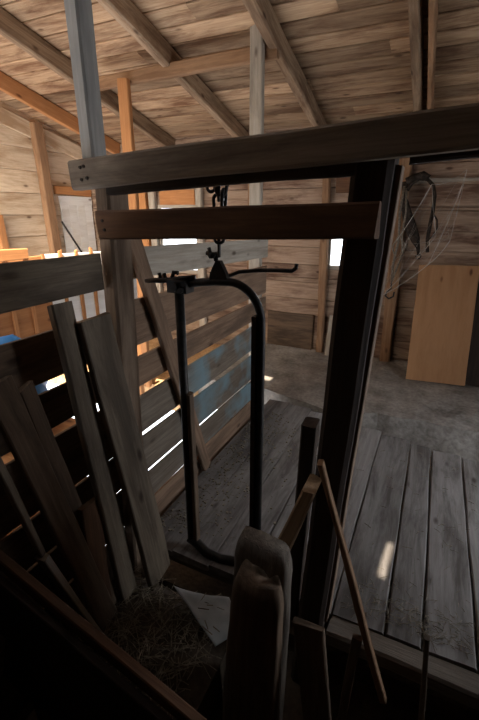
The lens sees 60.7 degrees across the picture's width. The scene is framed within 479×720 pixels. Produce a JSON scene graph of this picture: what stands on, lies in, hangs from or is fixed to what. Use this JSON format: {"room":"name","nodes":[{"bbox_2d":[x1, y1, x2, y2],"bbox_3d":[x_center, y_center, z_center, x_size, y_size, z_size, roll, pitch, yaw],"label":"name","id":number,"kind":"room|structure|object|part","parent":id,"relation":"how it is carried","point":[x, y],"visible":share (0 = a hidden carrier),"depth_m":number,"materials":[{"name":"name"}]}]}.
{"room":"farm building","nodes":[
{"label":"farm building","id":0,"kind":"room"},
{"bbox_2d":[0,101,94,256],"bbox_3d":[-3.377,-1.422,2.921,0.068,4.104,6.305,9,22,23],"label":"wall","id":1,"kind":"structure","parent":0,"point":[21,208],"depth_m":4.72,"materials":[{"name":"brown wood"}]},
{"bbox_2d":[0,215,8,248],"bbox_3d":[-2.606,-0.800,4.699,0.080,1.648,0.110,9,23,23],"label":"stud","id":2,"kind":"object","parent":1,"relation":"attached to","point":[4,244],"visible":0.14,"depth_m":4.46,"materials":[{"name":"orange wood"}]},
{"bbox_2d":[0,106,81,159],"bbox_3d":[-2.365,-2.625,4.680,0.028,0.544,1.624,9,22,23],"label":"trim","id":3,"kind":"structure","parent":1,"relation":"attached to","point":[9,119],"depth_m":4.82,"materials":[{"name":"brown wood"}]},
{"bbox_2d":[29,122,62,253],"bbox_3d":[-2.315,-1.475,5.119,0.090,2.620,0.143,9,22,23],"label":"stud","id":4,"kind":"object","parent":1,"relation":"attached to","point":[37,133],"visible":0.51,"depth_m":4.86,"materials":[{"name":"brown wood"}]},
{"bbox_2d":[53,186,91,196],"bbox_3d":[-2.155,-2.188,5.304,0.035,0.107,0.616,9,21,23],"label":"trim","id":5,"kind":"structure","parent":1,"relation":"attached to","point":[64,190],"depth_m":5.23,"materials":[{"name":"orange wood"}]},
{"bbox_2d":[58,196,96,252],"bbox_3d":[-2.145,-1.266,5.660,0.030,1.856,0.538,9,22,23],"label":"door","id":6,"kind":"structure","parent":1,"relation":"in","point":[76,211],"depth_m":5.44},
{"bbox_2d":[48,338,219,410],"bbox_3d":[-1.269,0.030,5.165,2.400,0.250,1.480,9,22,23],"label":"floor","id":7,"kind":"structure","parent":0,"point":[153,343],"depth_m":4.82,"materials":[{"name":"brown wood"}]},
{"bbox_2d":[61,221,82,252],"bbox_3d":[-2.086,-1.100,5.626,0.096,1.547,0.614,13,24,32],"label":"rod","id":8,"kind":"object","parent":7,"relation":"on","point":[63,224],"visible":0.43,"depth_m":5.28,"materials":[{"name":"black metal"}]},
{"bbox_2d":[117,78,151,386],"bbox_3d":[-0.931,-0.989,3.705,0.110,2.663,0.050,9,22,23],"label":"upright","id":9,"kind":"object","parent":7,"relation":"on","point":[123,84],"visible":0.31,"depth_m":3.35,"materials":[{"name":"orange wood"}]},
{"bbox_2d":[26,650,443,719],"bbox_3d":[0.149,2.025,0.501,2.950,0.250,2.940,9,22,23],"label":"floor","id":10,"kind":"structure","parent":0,"point":[364,704],"depth_m":1.72,"materials":[{"name":"brown wood"}]},
{"bbox_2d":[0,550,206,719],"bbox_3d":[-0.380,1.107,1.265,1.062,0.916,0.062,9,22,24],"label":"trough","id":11,"kind":"object","parent":10,"relation":"on","point":[49,665],"visible":1,"depth_m":1.23,"materials":[{"name":"brown wood"}]},
{"bbox_2d":[95,188,145,577],"bbox_3d":[-0.497,0.326,1.843,0.138,2.048,0.115,9,22,23],"label":"post","id":12,"kind":"object","parent":10,"relation":"on","point":[116,254],"visible":0.34,"depth_m":1.61,"materials":[{"name":"wood"}]},
{"bbox_2d":[64,0,105,158],"bbox_3d":[-0.515,-1.234,1.266,0.061,1.296,0.075,9,22,23],"label":"post","id":13,"kind":"object","parent":12,"relation":"on","point":[79,14],"visible":0.77,"depth_m":1.35,"materials":[{"name":"grey wood"}]},
{"bbox_2d":[95,201,381,239],"bbox_3d":[-0.065,-0.419,1.254,0.946,0.096,0.049,8,21,24],"label":"board","id":14,"kind":"object","parent":12,"relation":"attached to","point":[344,220],"visible":1,"depth_m":1.19,"materials":[{"name":"wood"}]},
{"bbox_2d":[34,574,225,719],"bbox_3d":[-0.404,1.307,1.731,0.645,0.250,0.570,9,22,23],"label":"bed","id":15,"kind":"object","parent":10,"relation":"on","point":[209,705],"visible":0.1,"depth_m":1.62,"materials":[{"name":"brown wood"}]},
{"bbox_2d":[53,560,226,719],"bbox_3d":[-0.409,1.124,1.670,0.742,0.131,0.657,9,22,23],"label":"heap","id":16,"kind":"object","parent":15,"relation":"on","point":[157,628],"visible":0.53,"depth_m":1.65,"materials":[{"name":"brown plant"}]},
{"bbox_2d":[0,375,117,632],"bbox_3d":[-0.635,0.583,1.465,0.308,1.166,0.064,-16,25,-38],"label":"plank","id":17,"kind":"object","parent":16,"relation":"on","point":[17,428],"visible":0.96,"depth_m":1.40,"materials":[{"name":"brown wood"}]},
{"bbox_2d":[18,380,117,603],"bbox_3d":[-0.625,0.573,1.557,0.232,1.097,0.050,-13,24,-33],"label":"plank","id":18,"kind":"object","parent":16,"relation":"on","point":[28,392],"visible":0.38,"depth_m":1.42,"materials":[{"name":"brown wood"}]},
{"bbox_2d":[35,553,104,634],"bbox_3d":[-0.600,0.891,1.498,0.192,0.529,0.052,-11,22,-28],"label":"plank","id":19,"kind":"object","parent":16,"relation":"on","point":[46,562],"visible":0.68,"depth_m":1.43,"materials":[{"name":"brown wood"}]},
{"bbox_2d":[0,456,68,604],"bbox_3d":[-0.684,0.569,1.344,0.148,0.732,0.035,-15,24,-35],"label":"plank","id":20,"kind":"object","parent":19,"relation":"on","point":[6,482],"visible":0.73,"depth_m":1.30,"materials":[{"name":"brown wood"}]},
{"bbox_2d":[47,301,136,602],"bbox_3d":[-0.544,0.434,1.595,0.190,1.345,0.076,-11,23,-28],"label":"plank","id":21,"kind":"object","parent":16,"relation":"on","point":[62,317],"visible":1,"depth_m":1.53,"materials":[{"name":"wood"}]},
{"bbox_2d":[77,497,111,623],"bbox_3d":[-0.577,0.832,1.650,0.068,0.577,0.145,9,22,24],"label":"plank","id":22,"kind":"object","parent":16,"relation":"on","point":[89,516],"visible":0.62,"depth_m":1.61,"materials":[{"name":"brown wood"}]},
{"bbox_2d":[77,312,169,590],"bbox_3d":[-0.447,0.442,1.700,0.281,1.291,0.115,-10,22,-26],"label":"plank","id":23,"kind":"object","parent":16,"relation":"on","point":[97,334],"visible":0.98,"depth_m":1.63,"materials":[{"name":"wood"}]},
{"bbox_2d":[174,586,230,645],"bbox_3d":[-0.118,1.041,1.736,0.165,0.074,0.324,-17,26,-39],"label":"metal sheet","id":24,"kind":"object","parent":16,"relation":"on","point":[216,617],"visible":0.78,"depth_m":1.71,"materials":[{"name":"grey metal"}]},
{"bbox_2d":[0,240,267,719],"bbox_3d":[-0.720,0.539,1.511,0.106,1.767,4.646,9,22,23],"label":"fence","id":25,"kind":"object","parent":10,"relation":"on","point":[29,283],"visible":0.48,"depth_m":2.02,"materials":[{"name":"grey wood"}]},
{"bbox_2d":[222,559,283,719],"bbox_3d":[0.028,1.070,1.385,0.223,0.958,0.078,8,21,22],"label":"post","id":26,"kind":"object","parent":10,"relation":"on","point":[255,629],"visible":1,"depth_m":1.27,"materials":[{"name":"brown wood"}]},
{"bbox_2d":[223,526,292,719],"bbox_3d":[0.050,1.018,1.488,0.262,0.990,0.100,9,21,22],"label":"post","id":27,"kind":"object","parent":10,"relation":"on","point":[262,549],"visible":0.34,"depth_m":1.31,"materials":[{"name":"brown wood"}]},
{"bbox_2d":[292,616,331,719],"bbox_3d":[0.257,1.180,1.387,0.070,0.674,0.218,-14,24,-33],"label":"board","id":28,"kind":"object","parent":10,"relation":"on","point":[310,641],"visible":1,"depth_m":1.34,"materials":[{"name":"brown wood"}]},
{"bbox_2d":[291,158,404,684],"bbox_3d":[0.343,0.403,1.464,0.205,2.161,0.135,9,22,23],"label":"post","id":29,"kind":"object","parent":10,"relation":"on","point":[363,266],"visible":0.88,"depth_m":1.26,"materials":[{"name":"brown wood"}]},
{"bbox_2d":[68,103,478,190],"bbox_3d":[0.297,-0.547,1.030,1.936,0.184,0.055,9,22,24],"label":"beam","id":30,"kind":"structure","parent":29,"relation":"attached to","point":[452,129],"depth_m":1.07,"materials":[{"name":"wood"}]},
{"bbox_2d":[106,163,352,195],"bbox_3d":[-0.083,-0.580,1.269,0.868,0.119,0.040,9,22,23],"label":"board","id":31,"kind":"object","parent":30,"relation":"attached to","point":[341,170],"visible":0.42,"depth_m":1.22,"materials":[{"name":"black wood"}]},
{"bbox_2d":[206,185,228,257],"bbox_3d":[-0.062,-0.497,1.406,0.096,0.294,0.132,9,22,23],"label":"chain","id":32,"kind":"object","parent":31,"relation":"hanging from","point":[221,194],"visible":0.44,"depth_m":1.35,"materials":[{"name":"black metal"}]},
{"bbox_2d":[145,247,298,565],"bbox_3d":[-0.095,0.284,1.779,0.646,1.499,0.090,9,22,23],"label":"metal frame","id":33,"kind":"object","parent":32,"relation":"hanging from","point":[219,276],"visible":0.91,"depth_m":1.70,"materials":[{"name":"black metal"}]},
{"bbox_3d":[-0.281,-0.333,1.645,0.238,0.057,0.032,9,22,23],"label":"latch lever","id":34,"kind":"part","parent":33,"relation":"part of","materials":[{"name":"black metal"}]},
{"bbox_3d":[-0.076,-0.334,1.548,0.085,0.082,0.024,9,22,23],"label":"hanger plate","id":35,"kind":"part","parent":33,"relation":"part of","materials":[{"name":"black metal"}]},
{"bbox_3d":[0.083,-0.325,1.495,0.273,0.064,0.015,9,22,23],"label":"latch rod","id":36,"kind":"part","parent":33,"relation":"part of","materials":[{"name":"black metal"}]},
{"bbox_2d":[409,150,478,164],"bbox_3d":[0.816,-0.489,0.857,0.849,0.108,0.040,9,22,23],"label":"board","id":37,"kind":"object","parent":30,"relation":"attached to","point":[467,154],"visible":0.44,"depth_m":0.99,"materials":[{"name":"black wood"}]},
{"bbox_2d":[278,474,320,550],"bbox_3d":[0.149,0.685,1.473,0.267,0.593,0.128,2,20,4],"label":"board","id":38,"kind":"object","parent":29,"relation":"attached to","point":[289,533],"visible":0.43,"depth_m":1.36,"materials":[{"name":"brown wood"}]},
{"bbox_2d":[338,633,361,719],"bbox_3d":[0.411,1.236,1.542,0.048,0.523,0.040,9,22,23],"label":"stick","id":39,"kind":"object","parent":10,"relation":"on","point":[356,641],"visible":1,"depth_m":1.51,"materials":[{"name":"brown wood"}]},
{"bbox_2d":[317,459,386,703],"bbox_3d":[0.397,0.794,1.414,0.322,0.954,0.028,9,22,23],"label":"stick","id":40,"kind":"object","parent":39,"relation":"on","point":[352,583],"visible":1,"depth_m":1.40,"materials":[{"name":"brown wood"}]},
{"bbox_2d":[418,634,429,719],"bbox_3d":[0.649,1.219,1.446,0.083,0.623,0.023,13,23,32],"label":"stick","id":41,"kind":"object","parent":10,"relation":"on","point":[423,688],"visible":1,"depth_m":1.40,"materials":[{"name":"brown wood"}]},
{"bbox_2d":[0,0,478,143],"bbox_3d":[-0.590,-2.175,1.269,6.312,1.668,6.603,9,22,23],"label":"ceiling","id":42,"kind":"structure","parent":0,"point":[353,56],"depth_m":3.12,"materials":[{"name":"brown wood"}]},
{"bbox_2d":[0,71,119,153],"bbox_3d":[-2.833,-2.441,2.300,0.057,1.673,6.170,9,22,23],"label":"rafter","id":43,"kind":"object","parent":42,"relation":"attached to","point":[8,85],"visible":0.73,"depth_m":4.13,"materials":[{"name":"orange wood"}]},
{"bbox_2d":[0,7,174,146],"bbox_3d":[-2.096,-2.326,1.982,0.075,1.674,6.168,9,22,23],"label":"rafter","id":44,"kind":"object","parent":42,"relation":"attached to","point":[12,29],"visible":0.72,"depth_m":3.28,"materials":[{"name":"brown wood"}]},
{"bbox_2d":[96,0,248,136],"bbox_3d":[-1.232,-2.188,1.598,0.080,1.675,6.175,9,22,23],"label":"rafter","id":45,"kind":"object","parent":42,"relation":"attached to","point":[124,12],"visible":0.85,"depth_m":3.02,"materials":[{"name":"brown wood"}]},
{"bbox_2d":[242,0,326,126],"bbox_3d":[-0.442,-2.065,1.255,0.080,1.673,6.160,9,22,23],"label":"rafter","id":46,"kind":"object","parent":42,"relation":"attached to","point":[262,13],"visible":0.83,"depth_m":2.91,"materials":[{"name":"brown wood"}]},
{"bbox_2d":[99,43,278,90],"bbox_3d":[-0.470,-2.211,3.108,1.619,0.096,0.055,8,21,24],"label":"cross beam","id":47,"kind":"structure","parent":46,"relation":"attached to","point":[241,56],"depth_m":3.05,"materials":[{"name":"brown wood"}]},
{"bbox_2d":[408,0,423,111],"bbox_3d":[0.359,-1.938,0.901,0.064,1.673,6.173,9,22,23],"label":"rafter","id":48,"kind":"object","parent":42,"relation":"attached to","point":[415,7],"visible":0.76,"depth_m":2.66,"materials":[{"name":"brown wood"}]},
{"bbox_2d":[427,0,438,109],"bbox_3d":[0.445,-1.925,0.865,0.039,1.673,6.166,9,22,23],"label":"rafter","id":49,"kind":"object","parent":42,"relation":"attached to","point":[433,4],"visible":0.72,"depth_m":2.62,"materials":[{"name":"brown wood"}]},
{"bbox_2d":[91,126,478,360],"bbox_3d":[0.732,-1.329,4.584,6.205,2.804,0.065,9,22,23],"label":"wall","id":50,"kind":"structure","parent":0,"point":[455,242],"depth_m":4.40,"materials":[{"name":"brown wood"}]},
{"bbox_2d":[139,193,150,245],"bbox_3d":[-1.268,-1.438,5.446,0.209,2.343,0.070,9,22,23],"label":"stud","id":51,"kind":"object","parent":50,"relation":"attached to","point":[143,197],"visible":0.06,"depth_m":5.20,"materials":[{"name":"orange wood"}]},
{"bbox_2d":[148,192,162,292],"bbox_3d":[-1.095,-1.415,5.369,0.098,2.351,0.070,9,22,23],"label":"stud","id":52,"kind":"object","parent":50,"relation":"attached to","point":[152,198],"visible":0.16,"depth_m":5.16,"materials":[{"name":"brown wood"}]},
{"bbox_2d":[159,190,194,204],"bbox_3d":[-0.771,-2.001,5.033,0.518,0.174,0.020,9,22,23],"label":"trim","id":53,"kind":"structure","parent":50,"relation":"attached to","point":[172,197],"depth_m":5.02,"materials":[{"name":"orange wood"}]},
{"bbox_2d":[157,205,196,273],"bbox_3d":[-0.752,-1.540,5.224,0.660,0.835,0.060,9,22,23],"label":"window","id":54,"kind":"structure","parent":50,"relation":"in","point":[162,241],"depth_m":5.23,"materials":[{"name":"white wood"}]},
{"bbox_2d":[195,188,206,326],"bbox_3d":[-0.480,-1.320,5.098,0.098,2.341,0.070,9,22,23],"label":"stud","id":55,"kind":"object","parent":50,"relation":"attached to","point":[199,197],"visible":0.23,"depth_m":5.00,"materials":[{"name":"brown wood"}]},
{"bbox_2d":[247,184,248,327],"bbox_3d":[0.145,-1.218,4.825,0.104,2.341,0.070,9,22,23],"label":"stud","id":56,"kind":"object","parent":50,"relation":"attached to","point":[248,184],"visible":0.07,"depth_m":4.83,"materials":[{"name":"brown wood"}]},
{"bbox_2d":[267,310,313,349],"bbox_3d":[0.605,-0.341,4.948,0.578,0.476,0.020,9,22,23],"label":"trim","id":57,"kind":"structure","parent":50,"relation":"attached to","point":[295,330],"depth_m":4.92,"materials":[{"name":"brown wood"}]},
{"bbox_2d":[316,178,330,352],"bbox_3d":[0.921,-1.146,4.466,0.087,2.228,0.080,7,21,24],"label":"stud","id":58,"kind":"object","parent":50,"relation":"attached to","point":[326,184],"visible":0.7,"depth_m":4.52,"materials":[{"name":"brown wood"}]},
{"bbox_2d":[336,177,349,192],"bbox_3d":[1.242,-1.768,4.119,0.541,0.156,0.020,9,22,23],"label":"trim","id":59,"kind":"structure","parent":50,"relation":"attached to","point":[342,184],"depth_m":4.19,"materials":[{"name":"brown wood"}]},
{"bbox_2d":[328,239,388,271],"bbox_3d":[1.273,-1.287,4.312,0.690,0.675,0.060,9,22,23],"label":"window","id":60,"kind":"structure","parent":50,"relation":"in","point":[335,245],"depth_m":4.47,"materials":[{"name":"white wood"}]},
{"bbox_3d":[1.276,-1.286,4.319,0.606,0.600,0.004,9,22,23],"label":"pane","id":61,"kind":"part","parent":60,"relation":"part of","materials":[{"name":"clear glass"}]},
{"bbox_2d":[379,157,412,361],"bbox_3d":[1.593,-1.044,4.170,0.120,2.233,0.080,8,21,24],"label":"stud","id":62,"kind":"object","parent":50,"relation":"attached to","point":[390,304],"visible":0.56,"depth_m":4.25,"materials":[{"name":"brown wood"}]},
{"bbox_2d":[385,186,406,298],"bbox_3d":[1.571,-1.133,4.043,0.145,1.085,0.024,9,22,23],"label":"lead rope","id":63,"kind":"object","parent":62,"relation":"hanging from","point":[404,188],"visible":1,"depth_m":4.02,"materials":[{"name":"beige fabric"}]},
{"bbox_2d":[401,171,437,258],"bbox_3d":[1.708,-1.370,3.902,0.372,0.795,0.072,9,22,23],"label":"harness","id":64,"kind":"object","parent":62,"relation":"hanging from","point":[410,226],"visible":1,"depth_m":3.90,"materials":[{"name":"black leather"}]},
{"bbox_2d":[415,177,478,183],"bbox_3d":[2.474,-1.591,3.561,2.008,0.044,0.030,9,21,24],"label":"trim","id":65,"kind":"structure","parent":50,"relation":"attached to","point":[434,180],"depth_m":3.78,"materials":[{"name":"brown wood"}]},
{"bbox_2d":[159,452,478,719],"bbox_3d":[1.182,1.233,2.572,2.950,0.380,1.970,9,22,23],"label":"floor","id":66,"kind":"structure","parent":0,"point":[397,686],"depth_m":1.83,"materials":[{"name":"wood"}]},
{"bbox_2d":[249,25,264,381],"bbox_3d":[0.127,-0.901,3.207,0.100,2.845,0.055,9,22,24],"label":"upright","id":67,"kind":"object","parent":66,"relation":"on","point":[257,43],"visible":0.34,"depth_m":2.85,"materials":[{"name":"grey wood"}]},
{"bbox_2d":[160,399,478,673],"bbox_3d":[1.178,0.868,2.374,2.879,0.043,1.893,9,22,23],"label":"floor","id":68,"kind":"structure","parent":0,"point":[448,504],"depth_m":2.25,"materials":[{"name":"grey wood"}]},
{"bbox_2d":[131,239,210,470],"bbox_3d":[-0.340,0.105,2.243,0.030,1.532,0.645,9,22,23],"label":"brace","id":69,"kind":"object","parent":68,"relation":"on","point":[141,266],"visible":0.75,"depth_m":2.01,"materials":[{"name":"brown wood"}]},
{"bbox_2d":[169,556,232,585],"bbox_3d":[-0.074,1.030,2.013,0.734,0.080,0.091,9,22,24],"label":"beam","id":70,"kind":"structure","parent":68,"relation":"attached to","point":[216,576],"depth_m":2.01,"materials":[{"name":"brown wood"}]},
{"bbox_2d":[290,417,319,619],"bbox_3d":[0.251,0.685,1.681,0.058,0.981,0.070,10,22,23],"label":"post","id":71,"kind":"object","parent":68,"relation":"on","point":[306,462],"visible":0.61,"depth_m":1.59,"materials":[{"name":"brown wood"}]},
{"bbox_2d":[162,412,478,659],"bbox_3d":[0.677,0.812,2.454,1.956,0.015,1.652,9,22,23],"label":"chaff","id":72,"kind":"object","parent":68,"relation":"on","point":[268,428],"visible":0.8,"depth_m":2.22,"materials":[{"name":"beige plant"}]},
{"bbox_2d":[326,614,478,710],"bbox_3d":[1.204,1.264,1.345,1.844,0.075,0.102,9,22,24],"label":"beam","id":73,"kind":"structure","parent":68,"relation":"attached to","point":[457,683],"depth_m":1.56,"materials":[{"name":"brown wood"}]},
{"bbox_2d":[198,342,478,463],"bbox_3d":[1.489,0.394,3.913,3.700,0.332,1.549,9,22,23],"label":"floor","id":74,"kind":"structure","parent":0,"point":[440,417],"depth_m":3.67,"materials":[{"name":"concrete"}]},
{"bbox_2d":[325,315,332,355],"bbox_3d":[1.045,-0.271,4.678,0.090,0.470,0.113,10,22,25],"label":"plank","id":75,"kind":"object","parent":74,"relation":"on","point":[327,347],"visible":0.45,"depth_m":4.68,"materials":[{"name":"wood"}]},
{"bbox_2d":[406,265,478,385],"bbox_3d":[1.956,-0.344,3.960,0.559,1.100,0.358,9,22,23],"label":"plywood sheet","id":76,"kind":"object","parent":74,"relation":"on","point":[445,299],"visible":1,"depth_m":3.95,"materials":[{"name":"brown wood"}]},
{"bbox_2d":[465,282,478,386],"bbox_3d":[2.449,-0.295,3.804,0.519,1.100,0.333,9,22,23],"label":"panel","id":77,"kind":"object","parent":74,"relation":"on","point":[472,374],"visible":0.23,"depth_m":3.89,"materials":[{"name":"brown wood"}]},
{"label":"outside","id":78,"kind":"structure","parent":0,"visible":0},
{"bbox_2d":[1,418,85,535],"bbox_3d":[-1.111,0.671,2.035,0.420,0.660,0.560,9,22,23],"label":"box","id":79,"kind":"object","parent":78,"point":[6,458],"visible":0.04,"depth_m":1.98,"materials":[{"name":"orange wood"}]},
{"bbox_2d":[0,334,47,393],"bbox_3d":[-1.097,0.129,1.861,0.379,0.469,0.510,9,22,23],"label":"bundle","id":80,"kind":"object","parent":79,"relation":"on","point":[40,388],"visible":0.09,"depth_m":1.84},
{"bbox_3d":[-1.111,0.370,1.926,0.420,0.020,0.560,9,22,23],"label":"lid","id":81,"kind":"part","parent":79,"relation":"part of","materials":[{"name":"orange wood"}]},
{"bbox_2d":[0,247,144,394],"bbox_3d":[-1.242,-0.009,2.754,0.095,1.477,1.866,9,22,23],"label":"rack","id":82,"kind":"object","parent":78,"point":[26,322],"visible":0.2,"depth_m":2.60,"materials":[{"name":"orange wood"}]},
{"bbox_3d":[-1.431,-0.508,2.064,0.030,0.068,0.835,9,21,23],"label":"rail","id":83,"kind":"part","parent":82,"relation":"part of","materials":[{"name":"orange wood"}]},
{"bbox_3d":[-1.448,-0.198,2.262,0.020,0.664,0.959,9,22,23],"label":"panel","id":84,"kind":"part","parent":82,"relation":"part of","materials":[{"name":"orange wood"}]},
{"bbox_3d":[-1.056,-0.466,3.058,0.020,0.671,0.890,9,20,23],"label":"panel","id":85,"kind":"part","parent":82,"relation":"part of","materials":[{"name":"wood"}]},
{"bbox_3d":[-0.894,0.043,3.623,0.050,0.790,0.063,9,22,23],"label":"leg","id":86,"kind":"part","parent":82,"relation":"part of","materials":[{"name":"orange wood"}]}
]}

